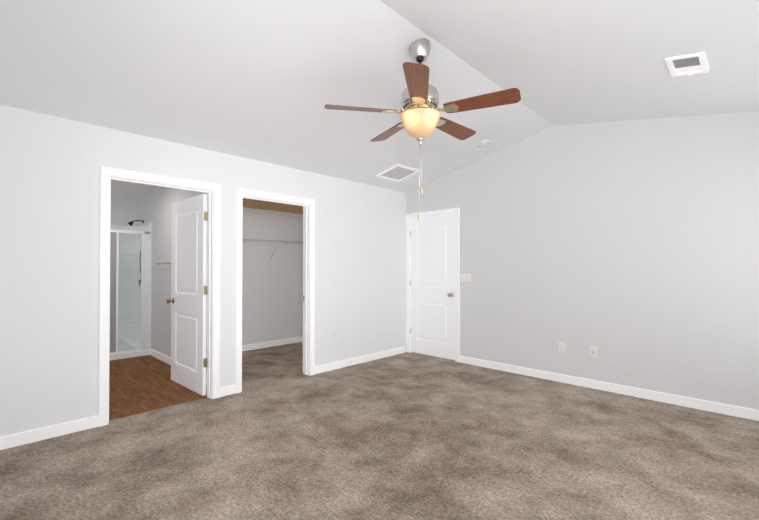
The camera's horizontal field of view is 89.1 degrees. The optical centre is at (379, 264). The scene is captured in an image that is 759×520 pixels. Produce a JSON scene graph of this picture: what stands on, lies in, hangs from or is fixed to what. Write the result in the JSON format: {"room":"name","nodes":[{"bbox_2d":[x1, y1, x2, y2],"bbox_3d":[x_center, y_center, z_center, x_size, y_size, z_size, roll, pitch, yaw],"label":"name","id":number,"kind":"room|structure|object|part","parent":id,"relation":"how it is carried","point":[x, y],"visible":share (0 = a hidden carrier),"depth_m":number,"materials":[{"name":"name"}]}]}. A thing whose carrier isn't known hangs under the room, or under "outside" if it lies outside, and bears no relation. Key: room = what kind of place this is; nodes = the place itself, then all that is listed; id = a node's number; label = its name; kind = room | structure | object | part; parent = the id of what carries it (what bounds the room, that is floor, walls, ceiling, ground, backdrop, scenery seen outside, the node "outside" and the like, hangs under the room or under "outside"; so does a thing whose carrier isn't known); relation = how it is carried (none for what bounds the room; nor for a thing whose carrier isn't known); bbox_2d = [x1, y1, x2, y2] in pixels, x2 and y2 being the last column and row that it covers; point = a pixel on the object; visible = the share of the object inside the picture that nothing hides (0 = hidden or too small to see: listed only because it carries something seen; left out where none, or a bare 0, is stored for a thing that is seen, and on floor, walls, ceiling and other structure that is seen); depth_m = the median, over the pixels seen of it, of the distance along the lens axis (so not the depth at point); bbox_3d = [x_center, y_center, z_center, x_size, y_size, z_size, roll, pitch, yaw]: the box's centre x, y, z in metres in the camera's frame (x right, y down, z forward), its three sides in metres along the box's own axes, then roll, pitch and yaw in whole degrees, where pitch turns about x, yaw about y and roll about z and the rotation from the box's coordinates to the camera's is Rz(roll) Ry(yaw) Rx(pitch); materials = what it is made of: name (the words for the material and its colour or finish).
{"room":"empty bedroom","nodes":[
{"label":"empty bedroom","id":0,"kind":"room"},
{"bbox_2d":[110,195,133,225],"bbox_3d":[-4.834,0.118,5.526,0.115,2.440,2.250,-1,-1,44],"label":"wall","id":1,"kind":"structure","parent":0,"point":[122,207],"depth_m":6.19,"materials":[{"name":"paint"}]},
{"bbox_2d":[109,355,206,420],"bbox_3d":[-3.618,1.387,4.350,3.480,0.118,2.280,-1,-1,44],"label":"floor","id":2,"kind":"structure","parent":0,"point":[141,384],"depth_m":4.11,"materials":[{"name":"brown wood"}]},
{"bbox_2d":[109,220,150,360],"bbox_3d":[-4.019,0.321,5.669,0.849,2.038,0.957,-1,-1,44],"label":"shower stall","id":3,"kind":"object","parent":2,"relation":"on","point":[130,291],"visible":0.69,"depth_m":5.69,"materials":[{"name":"clear glass"}]},
{"bbox_3d":[-3.880,0.390,5.258,0.006,1.680,0.485,-1,-1,44],"label":"glass panel","id":4,"kind":"part","parent":3,"relation":"part of","materials":[{"name":"white"}]},
{"bbox_3d":[-3.595,0.393,5.552,0.006,1.680,0.285,-1,-1,44],"label":"glass","id":5,"kind":"part","parent":3,"relation":"part of","materials":[{"name":"white"}]},
{"bbox_2d":[134,187,207,374],"bbox_3d":[-2.800,0.115,5.237,3.440,2.440,0.115,-1,-1,44],"label":"wall","id":6,"kind":"structure","parent":0,"point":[153,207],"depth_m":5.43,"materials":[{"name":"paint"}]},
{"bbox_2d":[150,349,206,383],"bbox_3d":[-2.494,1.286,4.840,2.465,0.090,0.014,-1,-1,44],"label":"baseboard","id":7,"kind":"structure","parent":6,"relation":"attached to","point":[160,356],"depth_m":5.34,"materials":[{"name":"white wood"}]},
{"bbox_2d":[0,105,406,436],"bbox_3d":[-1.385,0.078,4.144,0.115,2.490,5.300,-1,-1,44],"label":"wall","id":8,"kind":"structure","parent":0,"point":[50,165],"depth_m":3.10,"materials":[{"name":"paint"}]},
{"bbox_2d":[0,415,98,449],"bbox_3d":[-2.678,1.263,2.703,0.014,0.090,1.160,-1,-1,44],"label":"baseboard","id":9,"kind":"structure","parent":8,"relation":"attached to","point":[26,437],"depth_m":2.89,"materials":[{"name":"white wood"}]},
{"bbox_2d":[98,166,219,426],"bbox_3d":[-1.980,0.262,3.527,0.163,2.110,0.980,-1,-1,44],"label":"door frame","id":10,"kind":"structure","parent":8,"relation":"attached to","point":[107,175],"depth_m":3.44,"materials":[{"name":"white wood"}]},
{"bbox_2d":[166,194,207,395],"bbox_3d":[-2.052,0.304,4.116,0.876,2.013,0.173,-1,-1,44],"label":"bathroom door","id":11,"kind":"structure","parent":8,"relation":"in","point":[189,293],"depth_m":4.07,"materials":[{"name":"white wood"}]},
{"bbox_2d":[235,188,314,393],"bbox_3d":[-1.180,0.270,4.354,0.163,2.110,0.980,-1,-1,44],"label":"trim","id":12,"kind":"structure","parent":8,"relation":"attached to","point":[308,205],"depth_m":4.61,"materials":[{"name":"white wood"}]},
{"bbox_2d":[333,332,337,341],"bbox_3d":[-0.562,0.926,4.896,0.009,0.120,0.075,-1,-1,44],"label":"outlet","id":13,"kind":"object","parent":8,"relation":"attached to","point":[335,336],"visible":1,"depth_m":4.90,"materials":[{"name":"white plastic"}]},
{"bbox_2d":[314,347,404,373],"bbox_3d":[-0.205,1.290,5.257,0.014,0.090,1.690,-1,-1,44],"label":"baseboard","id":14,"kind":"structure","parent":8,"relation":"attached to","point":[353,361],"depth_m":5.15,"materials":[{"name":"white wood"}]},
{"bbox_2d":[242,207,302,345],"bbox_3d":[-1.935,0.126,6.234,0.115,2.440,2.520,-1,-1,44],"label":"wall","id":15,"kind":"structure","parent":0,"point":[272,299],"depth_m":6.31,"materials":[{"name":"paint"}]},
{"bbox_2d":[242,238,302,259],"bbox_3d":[-1.778,-0.253,6.095,0.311,0.370,2.530,-1,-1,44],"label":"wire closet shelf","id":16,"kind":"object","parent":15,"relation":"attached to","point":[287,241],"visible":0.4,"depth_m":6.11,"materials":[{"name":"white metal"}]},
{"bbox_2d":[242,336,302,350],"bbox_3d":[-1.929,1.300,6.135,0.014,0.090,2.405,-1,-1,44],"label":"baseboard","id":17,"kind":"structure","parent":15,"relation":"attached to","point":[270,344],"depth_m":6.29,"materials":[{"name":"white wood"}]},
{"bbox_2d":[243,198,302,213],"bbox_3d":[-1.311,-0.942,5.561,1.735,0.100,2.405,-1,-1,44],"label":"ceiling","id":18,"kind":"structure","parent":0,"point":[266,205],"depth_m":5.92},
{"bbox_2d":[0,342,758,519],"bbox_3d":[-0.410,1.373,3.185,6.530,0.120,5.300,-1,-1,44],"label":"floor carpet","id":19,"kind":"object","parent":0,"point":[401,436],"visible":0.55,"depth_m":2.64,"materials":[{"name":"brown carpet"}]},
{"bbox_2d":[0,0,758,197],"bbox_3d":[-0.974,-1.402,3.761,8.140,0.619,5.300,-1,-1,44],"label":"ceiling","id":20,"kind":"structure","parent":0,"point":[266,81],"depth_m":2.76,"materials":[{"name":"paint"}]},
{"bbox_2d":[376,164,420,181],"bbox_3d":[0.248,-1.201,5.089,0.393,0.094,0.460,-1,-1,44],"label":"ceiling vent","id":21,"kind":"object","parent":20,"relation":"in","point":[398,172],"visible":1,"depth_m":5.08,"materials":[{"name":"white metal"}]},
{"bbox_2d":[324,38,520,218],"bbox_3d":[0.329,-0.961,2.824,1.329,1.278,1.267,-1,-1,44],"label":"ceiling fan","id":22,"kind":"object","parent":20,"relation":"hanging from","point":[421,118],"visible":1,"depth_m":2.69,"materials":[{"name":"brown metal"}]},
{"label":"blade","id":23,"kind":"part","parent":22,"relation":"part of","materials":[{"name":"brown wood"}]},
{"label":"blade","id":24,"kind":"part","parent":22,"relation":"part of","materials":[{"name":"brown wood"}]},
{"label":"blade","id":25,"kind":"part","parent":22,"relation":"part of","materials":[{"name":"brown wood"}]},
{"bbox_3d":[0.294,-0.990,2.787,0.296,0.160,0.296,-1,-1,44],"label":"lamp shade","id":26,"kind":"part","parent":22,"relation":"part of","materials":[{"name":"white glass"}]},
{"bbox_3d":[0.596,-1.088,3.101,0.152,0.006,0.500,-18,-13,42],"label":"blade","id":27,"kind":"part","parent":22,"relation":"part of","materials":[{"name":"brown wood"}]},
{"bbox_3d":[0.684,-1.094,2.597,0.500,0.006,0.152,0,-14,26],"label":"blade","id":28,"kind":"part","parent":22,"relation":"part of","materials":[{"name":"brown wood"}]},
{"bbox_2d":[477,139,488,146],"bbox_3d":[1.224,-1.427,4.549,0.140,0.061,0.142,-1,-1,44],"label":"smoke detector","id":29,"kind":"object","parent":20,"relation":"attached to","point":[483,143],"visible":1,"depth_m":4.51,"materials":[{"name":"white plastic"}]},
{"bbox_2d":[665,52,708,76],"bbox_3d":[2.102,-1.359,2.634,0.208,0.048,0.330,-1,-1,44],"label":"ceiling vent","id":30,"kind":"object","parent":20,"relation":"in","point":[689,64],"visible":1,"depth_m":2.62,"materials":[{"name":"white metal"}]},
{"bbox_2d":[407,111,758,409],"bbox_3d":[2.058,-0.199,4.422,4.680,3.050,0.115,-1,-1,44],"label":"wall","id":31,"kind":"structure","parent":0,"point":[629,249],"depth_m":3.94,"materials":[{"name":"paint"}]},
{"bbox_2d":[410,215,454,359],"bbox_3d":[0.772,0.321,5.610,0.805,2.013,0.173,-1,-1,44],"label":"entry door","id":32,"kind":"structure","parent":31,"relation":"in","point":[432,285],"depth_m":5.58,"materials":[{"name":"white wood"}]},
{"bbox_2d":[406,208,459,361],"bbox_3d":[0.800,0.284,5.634,0.940,2.110,0.163,-1,-1,44],"label":"door frame","id":33,"kind":"structure","parent":31,"relation":"attached to","point":[444,212],"depth_m":5.47,"materials":[{"name":"white wood"}]},
{"bbox_2d":[461,273,470,281],"bbox_3d":[1.161,0.179,5.192,0.164,0.115,0.019,-1,-1,44],"label":"switch plate","id":34,"kind":"object","parent":31,"relation":"attached to","point":[465,277],"visible":1,"depth_m":5.19,"materials":[{"name":"white plastic"}]},
{"bbox_2d":[558,342,564,352],"bbox_3d":[2.049,0.935,4.332,0.075,0.120,0.009,-1,-1,44],"label":"outlet","id":35,"kind":"object","parent":31,"relation":"attached to","point":[561,347],"visible":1,"depth_m":4.33,"materials":[{"name":"white plastic"}]},
{"bbox_2d":[589,346,596,357],"bbox_3d":[2.276,0.933,4.107,0.075,0.120,0.016,-1,-1,44],"label":"outlet","id":36,"kind":"object","parent":31,"relation":"attached to","point":[593,351],"visible":1,"depth_m":4.11,"materials":[{"name":"white plastic"}]},
{"bbox_2d":[460,356,758,420],"bbox_3d":[2.331,1.277,4.052,3.485,0.090,0.014,-1,-1,44],"label":"baseboard","id":37,"kind":"structure","parent":31,"relation":"attached to","point":[752,414],"depth_m":3.88,"materials":[{"name":"white wood"}]}
]}

